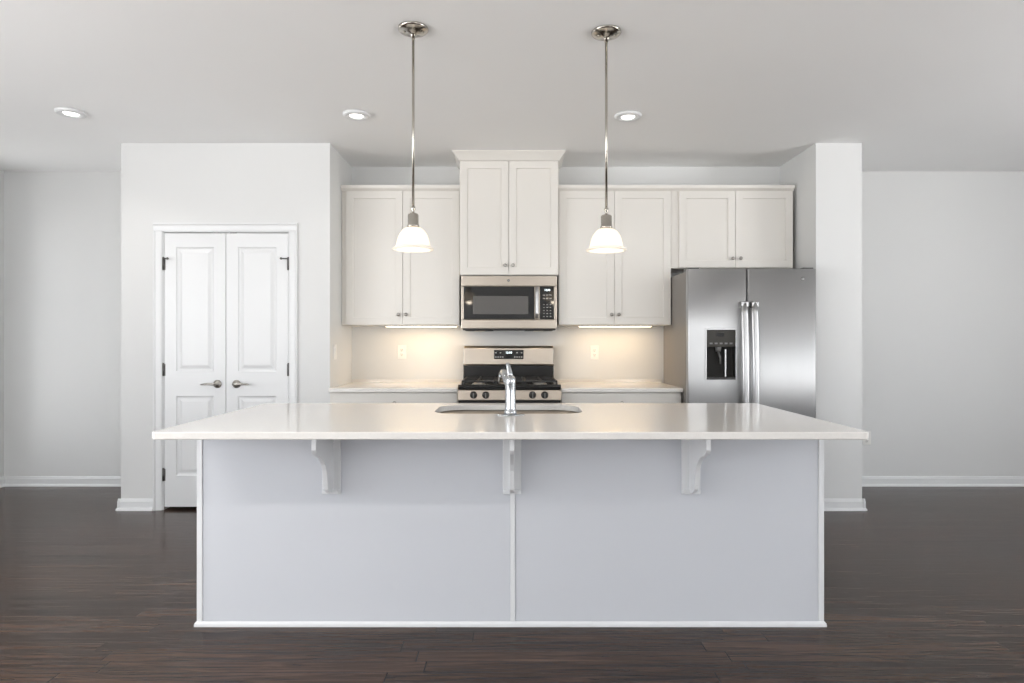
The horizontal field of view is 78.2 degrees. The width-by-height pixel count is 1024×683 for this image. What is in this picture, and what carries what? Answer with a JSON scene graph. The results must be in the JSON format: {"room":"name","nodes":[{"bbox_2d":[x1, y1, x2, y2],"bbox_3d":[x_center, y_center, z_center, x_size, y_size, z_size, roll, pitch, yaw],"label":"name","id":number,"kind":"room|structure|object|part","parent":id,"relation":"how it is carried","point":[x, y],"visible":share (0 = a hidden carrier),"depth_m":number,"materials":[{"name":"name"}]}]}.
{"room":"kitchen","nodes":[
{"label":"kitchen","id":0,"kind":"room"},
{"bbox_2d":[0,170,3,476],"bbox_3d":[-4.510,-0.113,0.660,0.120,2.755,9.720,0,0,0],"label":"wall","id":1,"kind":"structure","parent":0,"point":[1,172],"depth_m":5.49,"materials":[{"name":"paint"}]},
{"bbox_2d":[0,476,4,487],"bbox_3d":[-4.435,1.222,0.660,0.030,0.086,9.720,0,0,0],"label":"baseboard","id":2,"kind":"structure","parent":1,"relation":"attached to","point":[2,479],"depth_m":5.48,"materials":[{"name":"white paint"}]},
{"bbox_2d":[121,143,351,498],"bbox_3d":[-2.151,-0.113,5.125,1.569,2.755,0.790,0,0,0],"label":"wall","id":3,"kind":"structure","parent":0,"point":[300,183],"depth_m":4.73,"materials":[{"name":"paint"}]},
{"bbox_2d":[162,232,225,506],"bbox_3d":[-2.388,0.212,4.721,0.472,2.063,0.095,0,0,0],"label":"door","id":4,"kind":"structure","parent":3,"relation":"in","point":[193,264],"depth_m":4.74,"materials":[{"name":"white paint"}]},
{"bbox_3d":[-2.262,0.318,4.686,0.121,0.021,0.021,0,0,2],"label":"lever","id":5,"kind":"part","parent":4,"relation":"part of","materials":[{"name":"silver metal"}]},
{"bbox_3d":[-2.213,0.319,4.711,0.062,0.062,0.048,0,0,0],"label":"handle","id":6,"kind":"part","parent":4,"relation":"part of","materials":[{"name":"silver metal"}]},
{"bbox_2d":[153,223,297,510],"bbox_3d":[-2.147,0.189,4.779,1.078,2.153,0.142,0,0,0],"label":"door frame","id":7,"kind":"structure","parent":3,"relation":"attached to","point":[159,229],"depth_m":4.72,"materials":[{"name":"white paint"}]},
{"bbox_2d":[226,232,288,412],"bbox_3d":[-1.909,0.212,4.721,0.478,2.063,0.095,0,0,0],"label":"door","id":8,"kind":"structure","parent":3,"relation":"in","point":[257,264],"depth_m":4.74,"materials":[{"name":"white paint"}]},
{"bbox_3d":[-2.068,0.319,4.711,0.062,0.062,0.048,0,0,0],"label":"handle","id":9,"kind":"part","parent":8,"relation":"part of","materials":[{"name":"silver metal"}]},
{"bbox_3d":[-2.019,0.318,4.686,0.121,0.021,0.021,0,0,-2],"label":"lever","id":10,"kind":"part","parent":8,"relation":"part of","materials":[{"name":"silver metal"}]},
{"bbox_2d":[334,344,336,359],"bbox_3d":[-1.361,0.081,4.860,0.010,0.116,0.072,0,0,0],"label":"light switch","id":11,"kind":"object","parent":3,"relation":"attached to","point":[335,345],"visible":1,"depth_m":4.85,"materials":[{"name":"white plastic"}]},
{"bbox_2d":[0,0,1023,170],"bbox_3d":[0.425,-1.540,0.660,9.990,0.100,9.960,0,0,0],"label":"ceiling","id":12,"kind":"structure","parent":0,"point":[922,85],"depth_m":3.56,"materials":[{"name":"paint"}]},
{"bbox_2d":[54,107,86,118],"bbox_3d":[-2.863,-1.481,4.090,0.176,0.017,0.176,0,0,0],"label":"recessed light","id":13,"kind":"object","parent":12,"relation":"in","point":[67,112],"visible":1,"depth_m":4.07,"materials":[{"name":"white paint"}]},
{"bbox_2d":[343,109,369,120],"bbox_3d":[-1.019,-1.481,4.130,0.176,0.017,0.176,0,0,0],"label":"recessed light","id":14,"kind":"object","parent":12,"relation":"in","point":[352,114],"visible":1,"depth_m":4.10,"materials":[{"name":"white"}]},
{"bbox_2d":[392,21,433,252],"bbox_3d":[-0.470,-0.962,2.999,0.196,1.055,0.196,0,0,0],"label":"pendant light","id":15,"kind":"object","parent":12,"relation":"hanging from","point":[412,239],"visible":1,"depth_m":2.98,"materials":[{"name":"white glass"}]},
{"bbox_2d":[407,206,418,226],"bbox_3d":[-0.470,-0.594,2.999,0.058,0.107,0.058,0,0,0],"label":"socket","id":16,"kind":"object","parent":15,"relation":"attached to","point":[413,218],"depth_m":2.98,"materials":[{"name":"silver metal"}]},
{"bbox_3d":[-0.470,-0.489,2.999,0.196,0.109,0.196,0,0,0],"label":"lamp shade","id":17,"kind":"part","parent":15,"relation":"part of","materials":[{"name":"white glass"}]},
{"bbox_3d":[-0.470,-1.044,2.999,0.012,0.803,0.012,0,0,0],"label":"rod","id":18,"kind":"part","parent":15,"relation":"part of","materials":[{"name":"silver metal"}]},
{"bbox_2d":[586,25,626,253],"bbox_3d":[0.454,-0.962,3.033,0.196,1.055,0.196,0,0,0],"label":"pendant light","id":19,"kind":"object","parent":12,"relation":"hanging from","point":[606,240],"visible":1,"depth_m":3.01,"materials":[{"name":"beige glass"}]},
{"bbox_2d":[600,207,611,228],"bbox_3d":[0.454,-0.594,3.033,0.058,0.107,0.058,0,0,0],"label":"socket","id":20,"kind":"object","parent":19,"relation":"attached to","point":[606,219],"depth_m":3.01,"materials":[{"name":"silver metal"}]},
{"bbox_3d":[0.454,-1.044,3.033,0.012,0.803,0.012,0,0,0],"label":"rod","id":21,"kind":"part","parent":19,"relation":"part of","materials":[{"name":"silver metal"}]},
{"bbox_3d":[0.454,-0.489,3.033,0.196,0.109,0.196,0,0,0],"label":"lamp shade","id":22,"kind":"part","parent":19,"relation":"part of","materials":[{"name":"white glass"}]},
{"bbox_2d":[614,110,641,121],"bbox_3d":[0.764,-1.481,4.150,0.176,0.017,0.176,0,0,0],"label":"recessed light","id":23,"kind":"object","parent":12,"relation":"in","point":[624,116],"visible":1,"depth_m":4.13,"materials":[{"name":"white"}]},
{"bbox_2d":[0,487,1023,682],"bbox_3d":[0.425,1.315,0.660,9.990,0.100,9.960,0,0,0],"label":"floor","id":24,"kind":"structure","parent":0,"point":[922,584],"depth_m":2.75,"materials":[{"name":"brown wood"}]},
{"bbox_2d":[330,392,457,402],"bbox_3d":[-0.885,0.822,5.024,0.960,0.886,0.696,0,0,0],"label":"base cabinet","id":25,"kind":"object","parent":24,"relation":"on","point":[335,397],"visible":0.14,"depth_m":4.71,"materials":[{"name":"white paint"}]},
{"bbox_2d":[328,379,462,391],"bbox_3d":[-0.885,0.350,5.026,0.962,0.056,0.692,0,0,0],"label":"countertop","id":26,"kind":"structure","parent":25,"relation":"on","point":[357,385],"depth_m":4.98,"materials":[{"name":"white stone"}]},
{"bbox_2d":[458,346,560,402],"bbox_3d":[-0.021,0.640,4.964,0.769,1.209,0.759,0,0,0],"label":"gas range","id":27,"kind":"object","parent":24,"relation":"on","point":[532,367],"visible":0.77,"depth_m":5.23,"materials":[{"name":"grey metal"}]},
{"bbox_3d":[-0.283,0.394,4.627,0.054,0.053,0.034,0,0,0],"label":"knob","id":28,"kind":"part","parent":27,"relation":"part of","materials":[{"name":"black plastic"}]},
{"bbox_3d":[-0.193,0.394,4.627,0.054,0.053,0.034,0,0,0],"label":"knob","id":29,"kind":"part","parent":27,"relation":"part of","materials":[{"name":"black plastic"}]},
{"bbox_2d":[458,382,560,389],"bbox_3d":[-0.019,0.337,4.944,0.760,0.037,0.602,0,0,0],"label":"cooktop","id":30,"kind":"object","parent":27,"relation":"in","point":[464,385],"depth_m":4.65,"materials":[{"name":"black metal"}]},
{"bbox_3d":[-0.019,0.395,4.662,0.764,0.080,0.056,0,0,0],"label":"control panel","id":31,"kind":"part","parent":27,"relation":"part of","materials":[{"name":"silver metal"}]},
{"bbox_3d":[0.151,0.394,4.627,0.054,0.053,0.034,0,0,0],"label":"knob","id":32,"kind":"part","parent":27,"relation":"part of","materials":[{"name":"black plastic"}]},
{"bbox_3d":[0.241,0.394,4.627,0.054,0.053,0.034,0,0,0],"label":"knob","id":33,"kind":"part","parent":27,"relation":"part of","materials":[{"name":"black plastic"}]},
{"bbox_2d":[194,440,826,626],"bbox_3d":[-0.007,0.825,3.069,2.804,0.881,1.051,0,0,0],"label":"kitchen island","id":34,"kind":"object","parent":24,"relation":"on","point":[291,533],"visible":0.81,"depth_m":2.80,"materials":[{"name":"paint"}]},
{"bbox_3d":[-0.801,0.531,2.791,0.082,0.292,0.029,0,0,0],"label":"plate","id":35,"kind":"part","parent":34,"relation":"part of","materials":[{"name":"paint"}]},
{"bbox_3d":[-0.692,0.815,2.809,1.368,0.860,0.010,0,0,0],"label":"panel","id":36,"kind":"part","parent":34,"relation":"part of","materials":[{"name":"paint"}]},
{"bbox_2d":[152,403,868,439],"bbox_3d":[-0.006,0.369,3.041,2.820,0.030,1.158,0,0,0],"label":"island countertop","id":37,"kind":"structure","parent":34,"relation":"on","point":[267,421],"depth_m":2.69,"materials":[{"name":"white stone"}]},
{"bbox_2d":[439,410,577,413],"bbox_3d":[-0.018,0.485,3.305,0.810,0.200,0.500,0,0,0],"label":"sink","id":38,"kind":"object","parent":37,"relation":"in","point":[452,411],"visible":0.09,"depth_m":3.53,"materials":[{"name":"silver metal"}]},
{"bbox_2d":[496,362,524,415],"bbox_3d":[-0.008,0.227,3.122,0.140,0.253,0.261,0,0,0],"label":"faucet","id":39,"kind":"object","parent":37,"relation":"on","point":[505,377],"visible":1,"depth_m":3.00,"materials":[{"name":"silver metal"}]},
{"bbox_3d":[-0.031,0.183,3.108,0.043,0.097,0.191,0,0,-10],"label":"spout","id":40,"kind":"part","parent":39,"relation":"part of","materials":[{"name":"silver metal"}]},
{"bbox_3d":[-0.012,0.137,3.030,0.024,0.072,0.035,0,0,-32],"label":"lever","id":41,"kind":"part","parent":39,"relation":"part of","materials":[{"name":"silver metal"}]},
{"bbox_3d":[-0.008,0.350,3.022,0.140,0.007,0.059,0,0,0],"label":"plate","id":42,"kind":"part","parent":39,"relation":"part of","materials":[{"name":"silver metal"}]},
{"bbox_3d":[-0.007,1.254,3.192,2.804,0.022,0.805,0,0,0],"label":"moulding","id":43,"kind":"part","parent":34,"relation":"part of","materials":[{"name":"paint"}]},
{"bbox_3d":[0.000,0.531,2.791,0.082,0.292,0.029,0,0,0],"label":"plate","id":44,"kind":"part","parent":34,"relation":"part of","materials":[{"name":"paint"}]},
{"bbox_3d":[0.688,0.815,2.809,1.348,0.860,0.010,0,0,0],"label":"panel","id":45,"kind":"part","parent":34,"relation":"part of","materials":[{"name":"paint"}]},
{"bbox_3d":[0.794,0.531,2.791,0.082,0.292,0.029,0,0,0],"label":"plate","id":46,"kind":"part","parent":34,"relation":"part of","materials":[{"name":"paint"}]},
{"bbox_2d":[560,392,680,402],"bbox_3d":[0.818,0.822,5.024,0.901,0.886,0.696,0,0,0],"label":"base cabinet","id":47,"kind":"object","parent":24,"relation":"on","point":[566,397],"visible":0.21,"depth_m":4.71,"materials":[{"name":"white paint"}]},
{"bbox_2d":[556,379,682,391],"bbox_3d":[0.820,0.350,5.026,0.908,0.056,0.692,0,0,0],"label":"countertop","id":48,"kind":"structure","parent":47,"relation":"on","point":[567,385],"depth_m":4.98,"materials":[{"name":"white stone"}]},
{"bbox_2d":[664,268,815,417],"bbox_3d":[1.737,0.364,4.891,0.932,1.802,0.838,0,0,0],"label":"refrigerator","id":49,"kind":"object","parent":24,"relation":"on","point":[733,335],"visible":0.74,"depth_m":4.55,"materials":[{"name":"metal"}]},
{"bbox_3d":[1.484,0.326,4.577,0.426,1.707,0.055,0,0,0],"label":"door","id":50,"kind":"part","parent":49,"relation":"part of","materials":[{"name":"silver metal"}]},
{"bbox_3d":[1.509,-0.022,4.562,0.209,0.123,0.036,0,0,0],"label":"dispenser panel","id":51,"kind":"part","parent":49,"relation":"part of","materials":[{"name":"grey plastic"}]},
{"bbox_3d":[1.665,0.283,4.518,0.052,1.143,0.092,0,0,0],"label":"handle","id":52,"kind":"part","parent":49,"relation":"part of","materials":[{"name":"silver metal"}]},
{"bbox_3d":[1.739,0.283,4.518,0.052,1.143,0.092,0,0,0],"label":"handle","id":53,"kind":"part","parent":49,"relation":"part of","materials":[{"name":"silver metal"}]},
{"bbox_3d":[1.953,0.326,4.577,0.500,1.707,0.055,0,0,0],"label":"door","id":54,"kind":"part","parent":49,"relation":"part of","materials":[{"name":"silver metal"}]},
{"bbox_2d":[4,171,1023,477],"bbox_3d":[0.425,-0.113,5.580,9.990,2.755,0.120,0,0,0],"label":"wall","id":55,"kind":"structure","parent":0,"point":[943,251],"depth_m":5.52,"materials":[{"name":"paint"}]},
{"bbox_2d":[5,476,152,510],"bbox_3d":[-2.898,1.222,5.110,3.064,0.086,0.820,0,0,0],"label":"baseboard","id":56,"kind":"structure","parent":55,"relation":"attached to","point":[10,481],"depth_m":5.51,"materials":[{"name":"white paint"}]},
{"bbox_2d":[863,431,870,444],"bbox_3d":[3.106,0.846,5.515,0.072,0.116,0.008,0,0,0],"label":"wall outlet","id":57,"kind":"object","parent":55,"relation":"attached to","point":[868,441],"visible":0.52,"depth_m":5.51,"materials":[{"name":"white plastic"}]},
{"bbox_2d":[862,476,1023,486],"bbox_3d":[3.954,1.222,5.505,2.652,0.086,0.030,0,0,0],"label":"baseboard","id":58,"kind":"structure","parent":55,"relation":"attached to","point":[867,481],"depth_m":5.51,"materials":[{"name":"white paint"}]},
{"bbox_2d":[352,167,779,382],"bbox_3d":[0.458,-0.113,5.447,3.649,2.755,0.147,0,0,0],"label":"wall","id":59,"kind":"structure","parent":0,"point":[431,352],"depth_m":5.37,"materials":[{"name":"paint"}]},
{"bbox_2d":[341,185,461,325],"bbox_3d":[-0.889,-0.689,5.186,0.948,1.114,0.372,0,0,0],"label":"upper cabinet","id":60,"kind":"object","parent":59,"relation":"attached to","point":[382,285],"visible":0.99,"depth_m":5.04,"materials":[{"name":"white paint"}]},
{"bbox_3d":[-1.101,-0.669,5.040,0.453,1.066,0.020,0,0,0],"label":"door","id":61,"kind":"part","parent":60,"relation":"part of","materials":[{"name":"white paint"}]},
{"bbox_3d":[-0.889,-1.225,5.042,0.948,0.042,0.056,0,0,0],"label":"trim","id":62,"kind":"part","parent":60,"relation":"part of","materials":[{"name":"white paint"}]},
{"bbox_2d":[385,325,457,326],"bbox_3d":[-0.742,-0.125,5.175,0.587,0.012,0.070,0,0,0],"label":"light","id":63,"kind":"object","parent":60,"relation":"attached to","point":[385,325],"visible":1,"depth_m":5.14,"materials":[{"name":"white paint"}]},
{"bbox_3d":[-0.646,-0.669,5.040,0.451,1.066,0.020,0,0,0],"label":"door","id":64,"kind":"part","parent":60,"relation":"part of","materials":[{"name":"white paint"}]},
{"bbox_2d":[398,345,405,358],"bbox_3d":[-0.938,0.089,5.368,0.072,0.116,0.008,0,0,0],"label":"wall outlet","id":65,"kind":"object","parent":59,"relation":"attached to","point":[401,348],"visible":1,"depth_m":5.37,"materials":[{"name":"white plastic"}]},
{"bbox_2d":[352,379,462,381],"bbox_3d":[-0.885,0.335,5.366,0.962,0.026,0.012,0,0,0],"label":"backsplash","id":66,"kind":"structure","parent":59,"relation":"attached to","point":[353,380],"depth_m":5.36,"materials":[{"name":"white stone"}]},
{"bbox_2d":[452,150,565,276],"bbox_3d":[-0.023,-1.006,5.135,0.885,0.966,0.474,0,0,0],"label":"upper cabinet","id":67,"kind":"object","parent":59,"relation":"attached to","point":[509,199],"visible":1,"depth_m":4.96,"materials":[{"name":"white paint"}]},
{"bbox_3d":[-0.218,-0.972,4.960,0.382,0.893,0.020,0,0,0],"label":"door","id":68,"kind":"part","parent":67,"relation":"part of","materials":[{"name":"white paint"}]},
{"bbox_2d":[461,276,556,330],"bbox_3d":[-0.023,-0.300,5.141,0.754,0.434,0.461,0,0,0],"label":"microwave","id":69,"kind":"object","parent":67,"relation":"attached to","point":[488,303],"visible":1,"depth_m":4.96,"materials":[{"name":"grey metal"}]},
{"bbox_3d":[-0.102,-0.304,4.960,0.557,0.256,0.007,0,0,0],"label":"door glass","id":70,"kind":"part","parent":69,"relation":"part of","materials":[{"name":"black glass"}]},
{"bbox_3d":[-0.093,-0.304,4.974,0.613,0.262,0.030,0,0,0],"label":"door","id":71,"kind":"part","parent":69,"relation":"part of","materials":[{"name":"black glass"}]},
{"bbox_3d":[-0.023,-0.137,4.973,0.754,0.071,0.033,0,0,0],"label":"trim","id":72,"kind":"part","parent":69,"relation":"part of","materials":[{"name":"silver metal"}]},
{"bbox_3d":[0.195,-0.304,4.935,0.025,0.248,0.051,0,0,0],"label":"handle","id":73,"kind":"part","parent":69,"relation":"part of","materials":[{"name":"silver metal"}]},
{"bbox_3d":[0.275,-0.304,4.960,0.111,0.258,0.010,0,0,0],"label":"control panel","id":74,"kind":"part","parent":69,"relation":"part of","materials":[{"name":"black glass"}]},
{"bbox_3d":[0.285,-0.304,4.974,0.138,0.262,0.030,0,0,0],"label":"control frame","id":75,"kind":"part","parent":69,"relation":"part of","materials":[{"name":"silver metal"}]},
{"bbox_3d":[-0.023,-1.454,5.135,0.885,0.069,0.473,0,0,0],"label":"crown moulding","id":76,"kind":"part","parent":67,"relation":"part of","materials":[{"name":"white paint"}]},
{"bbox_3d":[0.169,-0.972,4.960,0.387,0.893,0.020,0,0,0],"label":"door","id":77,"kind":"part","parent":67,"relation":"part of","materials":[{"name":"white paint"}]},
{"bbox_2d":[590,346,598,358],"bbox_3d":[0.704,0.094,5.368,0.072,0.116,0.008,0,0,0],"label":"wall outlet","id":78,"kind":"object","parent":59,"relation":"attached to","point":[594,350],"visible":1,"depth_m":5.37,"materials":[{"name":"white plastic"}]},
{"bbox_2d":[556,379,661,381],"bbox_3d":[0.820,0.335,5.366,0.908,0.026,0.012,0,0,0],"label":"backsplash","id":79,"kind":"structure","parent":59,"relation":"attached to","point":[558,380],"depth_m":5.36,"materials":[{"name":"white stone"}]},
{"bbox_2d":[557,185,671,325],"bbox_3d":[0.821,-0.689,5.186,0.905,1.114,0.372,0,0,0],"label":"upper cabinet","id":80,"kind":"object","parent":59,"relation":"attached to","point":[632,286],"visible":0.98,"depth_m":5.04,"materials":[{"name":"white paint"}]},
{"bbox_3d":[0.595,-0.669,5.040,0.440,1.066,0.020,0,0,0],"label":"door","id":81,"kind":"part","parent":80,"relation":"part of","materials":[{"name":"white paint"}]},
{"bbox_2d":[578,325,651,326],"bbox_3d":[0.844,-0.125,5.175,0.596,0.012,0.070,0,0,0],"label":"light","id":82,"kind":"object","parent":80,"relation":"attached to","point":[579,325],"visible":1,"depth_m":5.14,"materials":[{"name":"white paint"}]},
{"bbox_3d":[0.821,-1.225,5.042,0.905,0.042,0.056,0,0,0],"label":"trim","id":83,"kind":"part","parent":80,"relation":"part of","materials":[{"name":"white paint"}]},
{"bbox_3d":[1.043,-0.669,5.040,0.450,1.066,0.020,0,0,0],"label":"door","id":84,"kind":"part","parent":80,"relation":"part of","materials":[{"name":"white paint"}]},
{"bbox_2d":[671,185,794,272],"bbox_3d":[1.763,-0.916,5.186,0.977,0.659,0.372,0,0,0],"label":"upper cabinet","id":85,"kind":"object","parent":59,"relation":"attached to","point":[713,226],"visible":1,"depth_m":5.04,"materials":[{"name":"white paint"}]},
{"bbox_3d":[1.558,-0.896,5.040,0.450,0.611,0.020,0,0,0],"label":"door","id":86,"kind":"part","parent":85,"relation":"part of","materials":[{"name":"white paint"}]},
{"bbox_3d":[1.763,-1.225,5.042,0.977,0.042,0.056,0,0,0],"label":"trim","id":87,"kind":"part","parent":85,"relation":"part of","materials":[{"name":"white paint"}]},
{"bbox_3d":[2.015,-0.896,5.040,0.457,0.611,0.020,0,0,0],"label":"door","id":88,"kind":"part","parent":85,"relation":"part of","materials":[{"name":"white paint"}]},
{"bbox_2d":[780,143,861,498],"bbox_3d":[2.455,-0.113,5.125,0.345,2.755,0.790,0,0,0],"label":"wall","id":89,"kind":"structure","parent":0,"point":[826,178],"depth_m":4.73,"materials":[{"name":"paint"}]},
{"bbox_2d":[824,499,866,510],"bbox_3d":[2.470,1.222,5.100,0.375,0.086,0.800,0,0,0],"label":"baseboard","id":90,"kind":"structure","parent":89,"relation":"attached to","point":[829,504],"depth_m":4.71,"materials":[{"name":"white paint"}]}
]}

